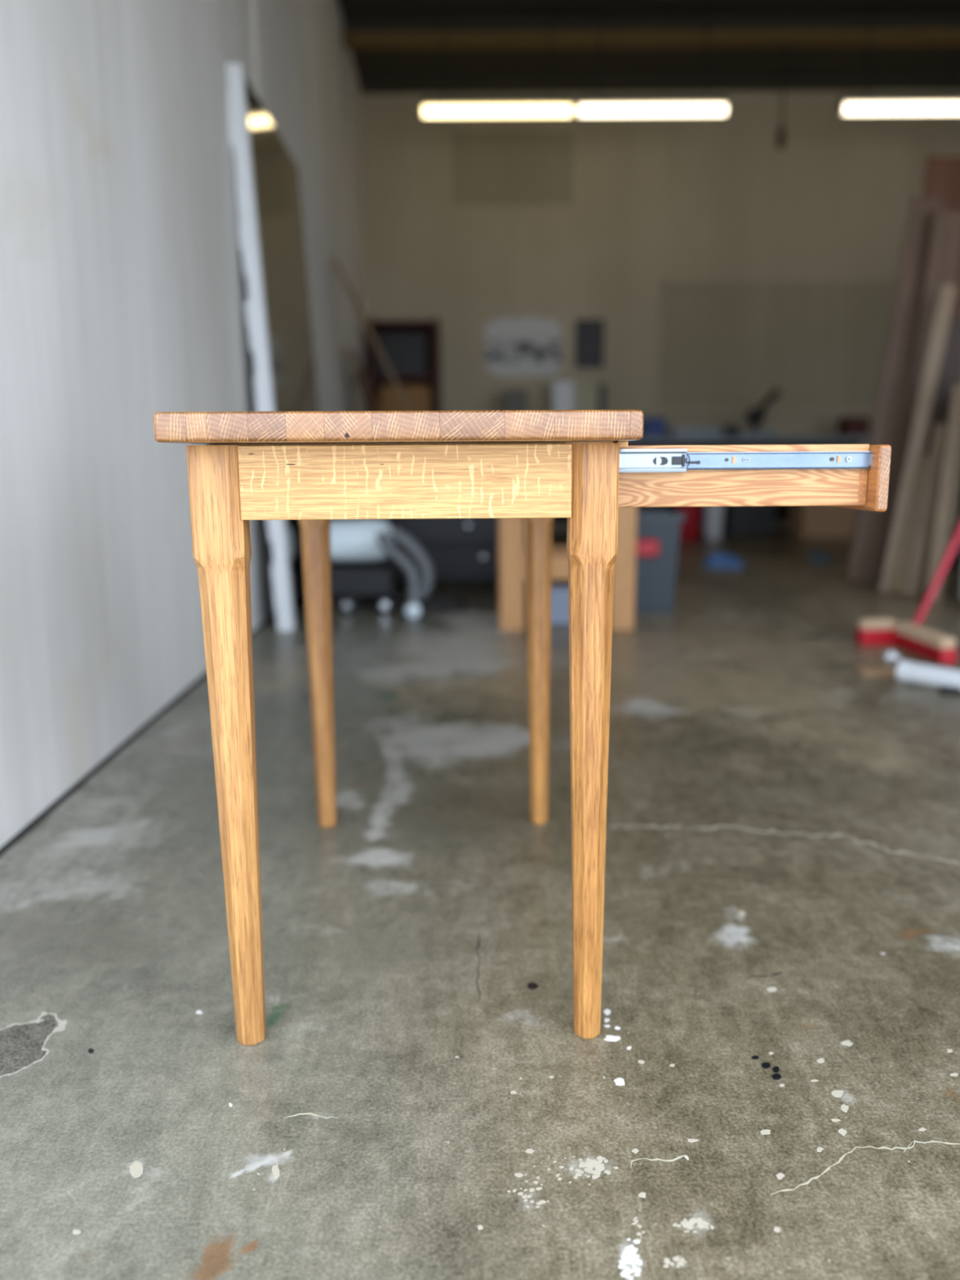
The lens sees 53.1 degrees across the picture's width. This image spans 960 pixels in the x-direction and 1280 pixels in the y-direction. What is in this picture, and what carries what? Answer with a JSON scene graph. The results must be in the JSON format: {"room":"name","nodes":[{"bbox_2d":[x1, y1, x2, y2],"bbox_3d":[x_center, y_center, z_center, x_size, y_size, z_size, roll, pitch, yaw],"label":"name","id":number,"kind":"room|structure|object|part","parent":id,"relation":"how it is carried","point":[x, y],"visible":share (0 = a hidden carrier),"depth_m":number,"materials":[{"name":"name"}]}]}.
{"room":"woodworking workshop","nodes":[
{"label":"woodworking workshop","id":0,"kind":"room"},
{"bbox_2d":[0,0,367,848],"bbox_3d":[-1.103,-2.386,4.943,0.200,4.300,9.608,-1,11,-1],"label":"wall","id":1,"kind":"structure","parent":0,"point":[124,292],"depth_m":2.47,"materials":[{"name":"paint"}]},
{"bbox_2d":[0,560,336,856],"bbox_3d":[-0.983,-0.258,5.241,0.010,0.007,9.404,-1,11,-1],"label":"baseboard","id":2,"kind":"structure","parent":1,"relation":"attached to","point":[28,828],"depth_m":2.24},
{"bbox_2d":[248,0,260,102],"bbox_3d":[-0.966,-2.195,4.196,0.028,4.200,0.028,0,11,0],"label":"trim","id":3,"kind":"structure","parent":1,"relation":"attached to","point":[253,20],"depth_m":4.12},
{"bbox_2d":[0,527,959,1279],"bbox_3d":[2.148,-0.274,5.242,6.900,0.002,9.800,0,11,0],"label":"floor","id":4,"kind":"structure","parent":0,"point":[768,1086],"depth_m":1.36,"materials":[{"name":"concrete"}]},
{"bbox_2d":[226,63,331,631],"bbox_3d":[-0.887,-1.243,4.537,0.173,2.207,1.342,0,11,0],"label":"mirror","id":5,"kind":"object","parent":4,"relation":"on","point":[271,228],"visible":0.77,"depth_m":4.10,"materials":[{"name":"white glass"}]},
{"bbox_2d":[336,561,375,599],"bbox_3d":[-0.663,-0.493,5.147,0.160,0.500,0.400,0,11,0],"label":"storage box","id":6,"kind":"object","parent":4,"relation":"on","point":[336,562],"visible":0.08,"depth_m":4.96,"materials":[{"name":"black plastic"}]},
{"bbox_2d":[351,370,372,410],"bbox_3d":[-0.769,-1.514,8.068,0.538,1.428,0.260,0,11,0],"label":"plank","id":7,"kind":"object","parent":4,"relation":"on","point":[356,375],"visible":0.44,"depth_m":7.88,"materials":[{"name":"brown wood"}]},
{"bbox_2d":[346,346,381,410],"bbox_3d":[-0.659,-1.501,7.628,0.735,1.564,0.300,0,11,4],"label":"plank","id":8,"kind":"object","parent":4,"relation":"on","point":[353,356],"visible":0.44,"depth_m":7.43,"materials":[{"name":"wood"}]},
{"bbox_2d":[330,519,399,613],"bbox_3d":[-0.592,-0.474,4.611,0.372,0.660,0.318,0,11,0],"label":"shop vacuum","id":9,"kind":"object","parent":4,"relation":"on","point":[351,540],"visible":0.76,"depth_m":4.53,"materials":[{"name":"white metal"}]},
{"bbox_3d":[-0.595,-0.479,4.610,0.365,0.206,0.204,0,11,0],"label":"tank","id":10,"kind":"part","parent":9,"relation":"part of","materials":[{"name":"white plastic"}]},
{"bbox_2d":[331,257,412,410],"bbox_3d":[-0.487,-1.604,6.795,1.040,2.070,0.091,-1,11,-3],"label":"plank","id":11,"kind":"object","parent":4,"relation":"on","point":[334,260],"visible":0.44,"depth_m":6.64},
{"bbox_2d":[375,525,433,618],"bbox_3d":[-0.342,-0.307,4.368,0.260,0.415,0.139,0,11,0],"label":"hose","id":12,"kind":"object","parent":4,"relation":"on","point":[417,591],"visible":1,"depth_m":4.35,"materials":[{"name":"grey plastic"}]},
{"bbox_2d":[368,316,441,410],"bbox_3d":[-0.707,-2.062,9.380,0.650,2.020,0.480,0,11,0],"label":"shelf unit","id":13,"kind":"object","parent":4,"relation":"on","point":[431,328],"visible":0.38,"depth_m":9.20,"materials":[{"name":"brown wood"}]},
{"bbox_3d":[-1.017,-2.060,9.380,0.030,2.020,0.480,0,11,0],"label":"panel","id":14,"kind":"part","parent":13,"relation":"part of","materials":[{"name":"brown wood"}]},
{"bbox_2d":[376,333,427,374],"bbox_3d":[-0.746,-2.726,9.229,0.460,0.379,0.350,0,11,0],"label":"storage box","id":15,"kind":"object","parent":13,"relation":"on","point":[406,353],"visible":0.76,"depth_m":9.06,"materials":[{"name":"black plastic"}]},
{"bbox_2d":[380,385,431,410],"bbox_3d":[-0.709,-2.267,9.306,0.470,0.349,0.370,0,11,0],"label":"storage box","id":16,"kind":"object","parent":13,"relation":"on","point":[419,397],"visible":0.54,"depth_m":9.11,"materials":[{"name":"brown cardboard"}]},
{"bbox_3d":[-0.397,-2.064,9.380,0.030,2.020,0.480,0,11,0],"label":"panel","id":17,"kind":"part","parent":13,"relation":"part of","materials":[{"name":"brown wood"}]},
{"bbox_2d":[377,518,497,582],"bbox_3d":[-0.174,-0.615,5.455,0.780,0.620,0.571,0,11,0],"label":"base cabinet","id":18,"kind":"object","parent":4,"relation":"on","point":[458,549],"visible":0.24,"depth_m":5.22,"materials":[{"name":"black metal"}]},
{"bbox_3d":[-0.172,-0.422,5.242,0.740,0.160,0.019,0,11,0],"label":"drawer","id":19,"kind":"part","parent":18,"relation":"part of","materials":[{"name":"black metal"}]},
{"bbox_3d":[-0.174,-0.599,5.208,0.740,0.160,0.019,0,11,0],"label":"drawer","id":20,"kind":"part","parent":18,"relation":"part of","materials":[{"name":"black metal"}]},
{"bbox_3d":[-0.064,-0.615,5.179,0.036,0.036,0.030,0,11,0],"label":"knob","id":21,"kind":"part","parent":18,"relation":"part of","materials":[{"name":"silver metal"}]},
{"bbox_3d":[0.017,-0.448,5.211,0.036,0.036,0.030,0,11,0],"label":"knob","id":22,"kind":"part","parent":18,"relation":"part of","materials":[{"name":"silver metal"}]},
{"bbox_2d":[419,594,468,612],"bbox_3d":[-0.195,-0.190,4.689,0.276,0.066,0.299,0,11,0],"label":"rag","id":23,"kind":"object","parent":4,"relation":"on","point":[446,602],"visible":0.85,"depth_m":4.62,"materials":[{"name":"grey fabric"}]},
{"bbox_2d":[152,409,891,1045],"bbox_3d":[0.061,0.055,1.496,0.814,0.762,0.875,-1,11,-1],"label":"desk","id":24,"kind":"object","parent":4,"relation":"on","point":[313,468],"visible":1,"depth_m":1.10,"materials":[{"name":"brown wood"}]},
{"bbox_3d":[-0.290,0.142,1.138,0.056,0.729,0.055,-1,11,-1],"label":"leg","id":25,"kind":"part","parent":24,"relation":"part of","materials":[{"name":"brown wood"}]},
{"bbox_3d":[-0.307,0.009,1.844,0.056,0.729,0.055,-1,11,-1],"label":"leg","id":26,"kind":"part","parent":24,"relation":"part of","materials":[{"name":"brown wood"}]},
{"bbox_3d":[-0.098,-0.188,1.096,0.389,0.071,0.024,-1,11,-1],"label":"slide rail","id":27,"kind":"part","parent":24,"relation":"part of","materials":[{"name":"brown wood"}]},
{"bbox_3d":[0.112,0.005,1.853,0.053,0.729,0.055,-1,11,-1],"label":"leg","id":28,"kind":"part","parent":24,"relation":"part of","materials":[{"name":"brown wood"}]},
{"bbox_3d":[0.129,0.137,1.147,0.053,0.729,0.055,-1,11,-1],"label":"leg","id":29,"kind":"part","parent":24,"relation":"part of","materials":[{"name":"brown wood"}]},
{"bbox_3d":[0.250,-0.207,1.122,0.014,0.004,0.002,-1,11,-1],"label":"latch lever","id":30,"kind":"part","parent":24,"relation":"part of","materials":[{"name":"silver metal"}]},
{"bbox_3d":[0.224,-0.194,1.136,0.468,0.072,0.014,-1,11,-1],"label":"drawer","id":31,"kind":"part","parent":24,"relation":"part of","materials":[{"name":"brown wood"}]},
{"bbox_3d":[0.459,-0.250,1.447,0.015,0.077,0.684,-1,11,-1],"label":"drawer","id":32,"kind":"part","parent":24,"relation":"part of","materials":[{"name":"brown wood"}]},
{"bbox_2d":[551,580,568,625],"bbox_3d":[0.349,-0.167,4.273,0.220,0.170,0.220,0,11,0],"label":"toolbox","id":33,"kind":"object","parent":4,"relation":"on","point":[559,588],"visible":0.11,"depth_m":4.17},
{"bbox_2d":[497,506,636,631],"bbox_3d":[0.366,-0.388,4.231,0.570,0.620,0.520,0,11,0],"label":"wooden stand","id":34,"kind":"object","parent":4,"relation":"on","point":[512,575],"visible":0.4,"depth_m":4.01,"materials":[{"name":"brown wood"}]},
{"bbox_3d":[0.134,-0.406,4.442,0.100,0.580,0.060,0,11,0],"label":"leg","id":35,"kind":"part","parent":34,"relation":"part of","materials":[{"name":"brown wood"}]},
{"bbox_3d":[0.134,-0.329,4.029,0.100,0.580,0.060,0,11,0],"label":"leg","id":36,"kind":"part","parent":34,"relation":"part of","materials":[{"name":"brown wood"}]},
{"bbox_3d":[0.598,-0.331,4.029,0.100,0.580,0.060,0,11,0],"label":"leg","id":37,"kind":"part","parent":34,"relation":"part of","materials":[{"name":"brown wood"}]},
{"bbox_2d":[634,510,684,613],"bbox_3d":[0.798,-0.373,4.555,0.260,0.465,0.334,0,11,0],"label":"waste bin","id":38,"kind":"object","parent":4,"relation":"on","point":[657,534],"visible":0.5,"depth_m":4.43,"materials":[{"name":"plastic"}]},
{"bbox_2d":[673,506,702,540],"bbox_3d":[1.843,-1.116,8.543,0.272,0.439,0.260,0,11,0],"label":"bucket","id":39,"kind":"object","parent":4,"relation":"on","point":[690,528],"visible":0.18,"depth_m":8.46,"materials":[{"name":"red plastic"}]},
{"bbox_2d":[524,435,871,522],"bbox_3d":[1.941,-1.463,9.139,3.600,0.900,0.800,0,11,0],"label":"workbench","id":40,"kind":"object","parent":4,"relation":"on","point":[782,513],"visible":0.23,"depth_m":8.67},
{"bbox_2d":[503,388,527,409],"bbox_3d":[0.337,-2.159,9.210,0.220,0.459,0.300,0,11,0],"label":"box","id":41,"kind":"object","parent":40,"relation":"on","point":[513,398],"visible":0.44,"depth_m":9.04,"materials":[{"name":"grey"}]},
{"bbox_2d":[551,381,574,409],"bbox_3d":[0.787,-2.196,9.204,0.200,0.529,0.300,0,11,0],"label":"box","id":42,"kind":"object","parent":40,"relation":"on","point":[562,392],"visible":0.46,"depth_m":9.03,"materials":[{"name":"white paint"}]},
{"bbox_2d":[573,381,605,409],"bbox_3d":[1.042,-2.189,9.154,0.290,0.530,0.100,0,11,0],"label":"display board","id":43,"kind":"object","parent":40,"relation":"on","point":[588,395],"visible":0.38,"depth_m":9.09,"materials":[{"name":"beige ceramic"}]},
{"bbox_2d":[643,417,666,436],"bbox_3d":[1.608,-1.983,8.990,0.200,0.179,0.300,0,11,0],"label":"box","id":44,"kind":"object","parent":40,"relation":"on","point":[652,426],"visible":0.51,"depth_m":8.84,"materials":[{"name":"blue plastic"}]},
{"bbox_3d":[1.892,-1.375,8.810,0.090,0.850,0.090,0,11,0],"label":"leg","id":45,"kind":"part","parent":40,"relation":"part of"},
{"bbox_2d":[666,427,722,436],"bbox_3d":[1.988,-1.922,8.926,0.440,0.079,0.350,0,11,0],"label":"tool case","id":46,"kind":"object","parent":40,"relation":"on","point":[682,432],"visible":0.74,"depth_m":8.76,"materials":[{"name":"grey plastic"}]},
{"bbox_2d":[719,425,740,436],"bbox_3d":[2.308,-1.929,8.899,0.120,0.099,0.300,0,11,0],"label":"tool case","id":47,"kind":"object","parent":40,"relation":"on","point":[729,430],"visible":0.77,"depth_m":8.76,"materials":[{"name":"black plastic"}]},
{"bbox_2d":[739,387,781,436],"bbox_3d":[2.605,-2.121,8.965,0.395,0.448,0.300,0,11,0],"label":"saw","id":48,"kind":"object","parent":40,"relation":"on","point":[754,416],"visible":0.88,"depth_m":8.89,"materials":[{"name":"black metal"}]},
{"bbox_3d":[2.568,-2.028,8.983,0.060,0.140,0.060,0,11,0],"label":"post","id":49,"kind":"part","parent":48,"relation":"part of","materials":[{"name":"black metal"}]},
{"bbox_3d":[2.567,-2.087,8.972,0.150,0.150,0.180,0,11,0],"label":"motor","id":50,"kind":"part","parent":48,"relation":"part of","materials":[{"name":"black metal"}]},
{"bbox_3d":[2.669,-2.202,8.950,0.266,0.283,0.086,0,11,0],"label":"arm","id":51,"kind":"part","parent":48,"relation":"part of","materials":[{"name":"black metal"}]},
{"bbox_2d":[836,416,870,435],"bbox_3d":[3.508,-2.003,9.039,0.200,0.179,0.300,0,11,0],"label":"box","id":52,"kind":"object","parent":40,"relation":"on","point":[850,425],"visible":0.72,"depth_m":8.90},
{"bbox_2d":[704,506,724,538],"bbox_3d":[2.094,-1.093,8.609,0.178,0.367,0.178,5,12,26],"label":"bucket","id":53,"kind":"object","parent":4,"relation":"on","point":[713,516],"visible":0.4,"depth_m":8.55,"materials":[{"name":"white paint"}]},
{"bbox_2d":[700,551,746,568],"bbox_3d":[1.631,-0.543,6.422,0.286,0.098,0.240,0,11,0],"label":"cloth","id":54,"kind":"object","parent":4,"relation":"on","point":[721,560],"visible":1,"depth_m":6.38,"materials":[{"name":"blue fabric"}]},
{"bbox_2d":[722,506,775,535],"bbox_3d":[2.523,-1.236,9.106,0.420,0.460,0.450,0,11,0],"label":"crate","id":55,"kind":"object","parent":4,"relation":"on","point":[737,520],"visible":0.44,"depth_m":8.91,"materials":[{"name":"black plastic"}]},
{"bbox_2d":[805,549,833,563],"bbox_3d":[2.345,-0.583,6.644,0.149,0.086,0.148,0,11,0],"label":"cloth","id":56,"kind":"object","parent":4,"relation":"on","point":[820,557],"visible":1,"depth_m":6.60,"materials":[{"name":"grey fabric"}]},
{"bbox_2d":[788,506,857,538],"bbox_3d":[3.158,-1.151,8.741,0.570,0.420,0.400,0,11,0],"label":"cardboard box","id":57,"kind":"object","parent":4,"relation":"on","point":[804,522],"visible":0.42,"depth_m":8.56,"materials":[{"name":"brown cardboard"}]},
{"bbox_2d":[844,509,858,575],"bbox_3d":[2.374,-1.385,5.608,0.366,2.045,0.058,-2,11,-6],"label":"board","id":58,"kind":"object","parent":4,"relation":"on","point":[853,534],"visible":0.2,"depth_m":5.75,"materials":[{"name":"brown wood"}]},
{"bbox_2d":[853,666,896,676],"bbox_3d":[1.343,0.105,3.235,0.135,0.006,0.121,1,11,9],"label":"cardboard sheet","id":59,"kind":"object","parent":4,"relation":"on","point":[864,670],"visible":0.79,"depth_m":3.23,"materials":[{"name":"brown cardboard"}]},
{"bbox_2d":[855,617,895,645],"bbox_3d":[1.529,-0.033,3.711,0.136,0.100,0.060,-1,11,-3],"label":"brush","id":60,"kind":"object","parent":4,"relation":"on","point":[873,631],"visible":1,"depth_m":3.69,"materials":[{"name":"red plastic"}]},
{"bbox_2d":[880,650,901,658],"bbox_3d":[1.482,0.051,3.467,0.060,0.024,0.056,0,11,0],"label":"paper scrap","id":61,"kind":"object","parent":4,"relation":"on","point":[891,654],"visible":1,"depth_m":3.45,"materials":[{"name":"white paper"}]},
{"bbox_2d":[846,195,946,584],"bbox_3d":[2.295,-1.351,5.319,0.405,2.087,0.093,-3,11,-12],"label":"board","id":62,"kind":"object","parent":4,"relation":"on","point":[867,551],"visible":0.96,"depth_m":5.29,"materials":[{"name":"brown wood"}]},
{"bbox_2d":[888,455,928,594],"bbox_3d":[2.248,-0.592,4.989,0.204,0.718,0.075,-2,11,-10],"label":"board","id":63,"kind":"object","parent":4,"relation":"on","point":[898,580],"visible":0.73,"depth_m":4.98,"materials":[{"name":"brown wood"}]},
{"bbox_2d":[879,284,956,593],"bbox_3d":[2.261,-1.021,4.975,0.305,1.565,0.061,-3,11,-12],"label":"board","id":64,"kind":"object","parent":4,"relation":"on","point":[945,300],"visible":1,"depth_m":4.94,"materials":[{"name":"brown wood"}]},
{"bbox_2d":[878,209,959,584],"bbox_3d":[2.388,-1.275,5.197,0.334,1.982,0.091,-3,11,-13],"label":"board","id":65,"kind":"object","parent":4,"relation":"on","point":[943,264],"visible":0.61,"depth_m":5.11,"materials":[{"name":"brown wood"}]},
{"bbox_2d":[902,422,947,596],"bbox_3d":[2.286,-0.659,4.910,0.196,0.878,0.066,-3,11,-15],"label":"board","id":66,"kind":"object","parent":4,"relation":"on","point":[926,512],"visible":0.77,"depth_m":4.90,"materials":[{"name":"brown wood"}]},
{"bbox_2d":[893,523,959,663],"bbox_3d":[1.850,-0.608,3.637,0.920,1.254,0.304,-11,15,-44],"label":"push broom","id":67,"kind":"object","parent":4,"relation":"on","point":[932,645],"visible":1,"depth_m":3.57,"materials":[{"name":"red plastic"}]},
{"bbox_3d":[1.961,-0.649,3.707,0.695,1.200,0.030,-5,12,-24],"label":"handle","id":68,"kind":"part","parent":67,"relation":"part of","materials":[{"name":"red plastic"}]},
{"bbox_2d":[896,659,959,688],"bbox_3d":[1.515,0.136,2.901,0.072,0.072,0.508,-8,13,-37],"label":"tube","id":69,"kind":"object","parent":4,"relation":"on","point":[907,671],"visible":1,"depth_m":3.01,"materials":[{"name":"paint"}]},
{"bbox_2d":[921,155,959,317],"bbox_3d":[2.646,-1.580,5.679,0.422,2.399,0.072,1,11,6],"label":"board","id":70,"kind":"object","parent":4,"relation":"on","point":[942,173],"visible":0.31,"depth_m":5.50,"materials":[{"name":"brown wood"}]},
{"bbox_2d":[921,317,959,589],"bbox_3d":[2.454,-0.981,5.135,0.188,1.426,0.091,-6,12,-29],"label":"board","id":71,"kind":"object","parent":4,"relation":"on","point":[949,371],"visible":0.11,"depth_m":5.06,"materials":[{"name":"brown wood"}]},
{"bbox_2d":[923,383,959,602],"bbox_3d":[2.273,-0.705,4.683,0.147,1.052,0.063,0,11,0],"label":"board","id":72,"kind":"object","parent":4,"relation":"on","point":[950,467],"visible":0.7,"depth_m":4.67,"materials":[{"name":"brown wood"}]},
{"bbox_2d":[938,686,959,693],"bbox_3d":[1.454,0.153,2.939,0.090,0.020,0.030,0,11,0],"label":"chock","id":73,"kind":"object","parent":4,"relation":"on","point":[944,690],"visible":1,"depth_m":2.92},
{"bbox_2d":[951,509,959,568],"bbox_3d":[3.406,-1.467,5.324,0.690,2.300,1.700,0,11,0],"label":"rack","id":74,"kind":"object","parent":4,"relation":"on","point":[955,562],"visible":0.62,"depth_m":6.26,"materials":[{"name":"metal"}]},
{"bbox_2d":[337,0,959,82],"bbox_3d":[2.123,-4.475,4.452,6.900,0.150,9.800,0,11,0],"label":"ceiling","id":75,"kind":"structure","parent":0,"point":[908,60],"depth_m":8.41,"materials":[{"name":"black"}]},
{"bbox_2d":[420,4,573,119],"bbox_3d":[0.135,-4.569,7.587,1.211,0.810,0.100,0,11,0],"label":"ceiling light","id":76,"kind":"object","parent":75,"relation":"hanging from","point":[553,106],"visible":1,"depth_m":7.62,"materials":[{"name":"white plastic"}]},
{"bbox_3d":[-0.289,-4.630,7.575,0.012,0.680,0.010,2,11,15],"label":"hanger rod","id":77,"kind":"part","parent":76,"relation":"part of","materials":[{"name":"metal"}]},
{"bbox_3d":[0.559,-4.635,7.575,0.010,0.680,0.012,-3,11,-15],"label":"hanger rod","id":78,"kind":"part","parent":76,"relation":"part of","materials":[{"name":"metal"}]},
{"bbox_2d":[342,14,959,49],"bbox_3d":[2.136,-4.932,7.775,6.469,0.180,0.180,0,11,0],"label":"beam","id":79,"kind":"structure","parent":75,"relation":"attached to","point":[850,30],"depth_m":7.73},
{"bbox_2d":[576,3,728,118],"bbox_3d":[1.368,-4.576,7.587,1.201,0.810,0.100,0,11,0],"label":"ceiling light","id":80,"kind":"object","parent":75,"relation":"hanging from","point":[690,105],"visible":1,"depth_m":7.62,"materials":[{"name":"white plastic"}]},
{"bbox_3d":[0.947,-4.638,7.575,0.010,0.680,0.012,10,15,44],"label":"hanger rod","id":81,"kind":"part","parent":80,"relation":"part of","materials":[{"name":"metal"}]},
{"bbox_3d":[1.788,-4.643,7.575,0.010,0.680,0.012,-3,11,-15],"label":"hanger rod","id":82,"kind":"part","parent":80,"relation":"part of","materials":[{"name":"metal"}]},
{"bbox_2d":[776,41,786,148],"bbox_3d":[2.481,-4.455,7.865,0.080,0.795,0.080,0,11,0],"label":"pull cord","id":83,"kind":"object","parent":75,"relation":"hanging from","point":[780,140],"visible":1,"depth_m":7.89,"materials":[{"name":"black"}]},
{"bbox_3d":[2.482,-4.152,7.922,0.080,0.180,0.080,0,11,0],"label":"handle","id":84,"kind":"part","parent":83,"relation":"part of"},
{"bbox_3d":[2.480,-4.538,7.849,0.014,0.625,0.016,-3,11,-15],"label":"cord","id":85,"kind":"part","parent":83,"relation":"part of","materials":[{"name":"brown fabric"}]},
{"bbox_2d":[838,2,959,116],"bbox_3d":[3.523,-4.589,7.587,1.310,0.810,0.100,0,11,0],"label":"ceiling light","id":86,"kind":"object","parent":75,"relation":"hanging from","point":[865,104],"visible":1,"depth_m":7.62,"materials":[{"name":"white plastic"}]},
{"bbox_3d":[3.064,-4.650,7.575,0.012,0.680,0.010,2,11,15],"label":"hanger rod","id":87,"kind":"part","parent":86,"relation":"part of","materials":[{"name":"metal"}]},
{"bbox_2d":[359,87,959,529],"bbox_3d":[2.130,-3.273,9.562,6.900,4.300,0.200,0,11,0],"label":"wall","id":88,"kind":"structure","parent":0,"point":[657,200],"depth_m":9.32,"materials":[{"name":"paint"}]},
{"bbox_2d":[451,132,573,204],"bbox_3d":[0.313,-4.520,9.222,1.160,0.648,0.004,0,11,0],"label":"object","id":89,"kind":"structure","parent":88,"relation":"attached to","point":[489,168],"depth_m":9.22,"materials":[{"name":"paint"}]},
{"bbox_2d":[483,316,563,377],"bbox_3d":[0.429,-2.897,9.525,0.793,0.592,0.006,0,11,0],"label":"poster","id":90,"kind":"object","parent":88,"relation":"attached to","point":[530,347],"visible":1,"depth_m":9.52,"materials":[{"name":"white paper"}]},
{"bbox_2d":[574,319,604,368],"bbox_3d":[1.082,-2.931,9.508,0.280,0.460,0.028,0,11,0],"label":"picture","id":91,"kind":"object","parent":88,"relation":"attached to","point":[589,333],"visible":1,"depth_m":9.50,"materials":[{"name":"black paper"}]},
{"bbox_2d":[577,322,600,364],"bbox_3d":[1.082,-2.932,9.510,0.220,0.400,0.012,0,11,0],"label":"print","id":92,"kind":"object","parent":91,"relation":"attached to","point":[588,333],"depth_m":9.50},
{"bbox_2d":[359,74,959,93],"bbox_3d":[2.124,-5.215,9.014,6.490,0.080,0.160,0,11,0],"label":"ceiling beam","id":93,"kind":"structure","parent":88,"relation":"attached to","point":[891,82],"depth_m":8.94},
{"bbox_2d":[642,408,875,414],"bbox_3d":[2.676,-2.280,9.622,3.420,0.040,0.050,0,11,0],"label":"trim","id":94,"kind":"structure","parent":88,"relation":"attached to","point":[848,411],"depth_m":9.60,"materials":[{"name":"paint"}]},
{"bbox_2d":[657,280,897,406],"bbox_3d":[3.033,-2.923,9.510,2.500,1.180,0.035,0,11,0],"label":"panel","id":95,"kind":"object","parent":88,"relation":"attached to","point":[722,344],"depth_m":9.50,"materials":[{"name":"paint"}]}
]}

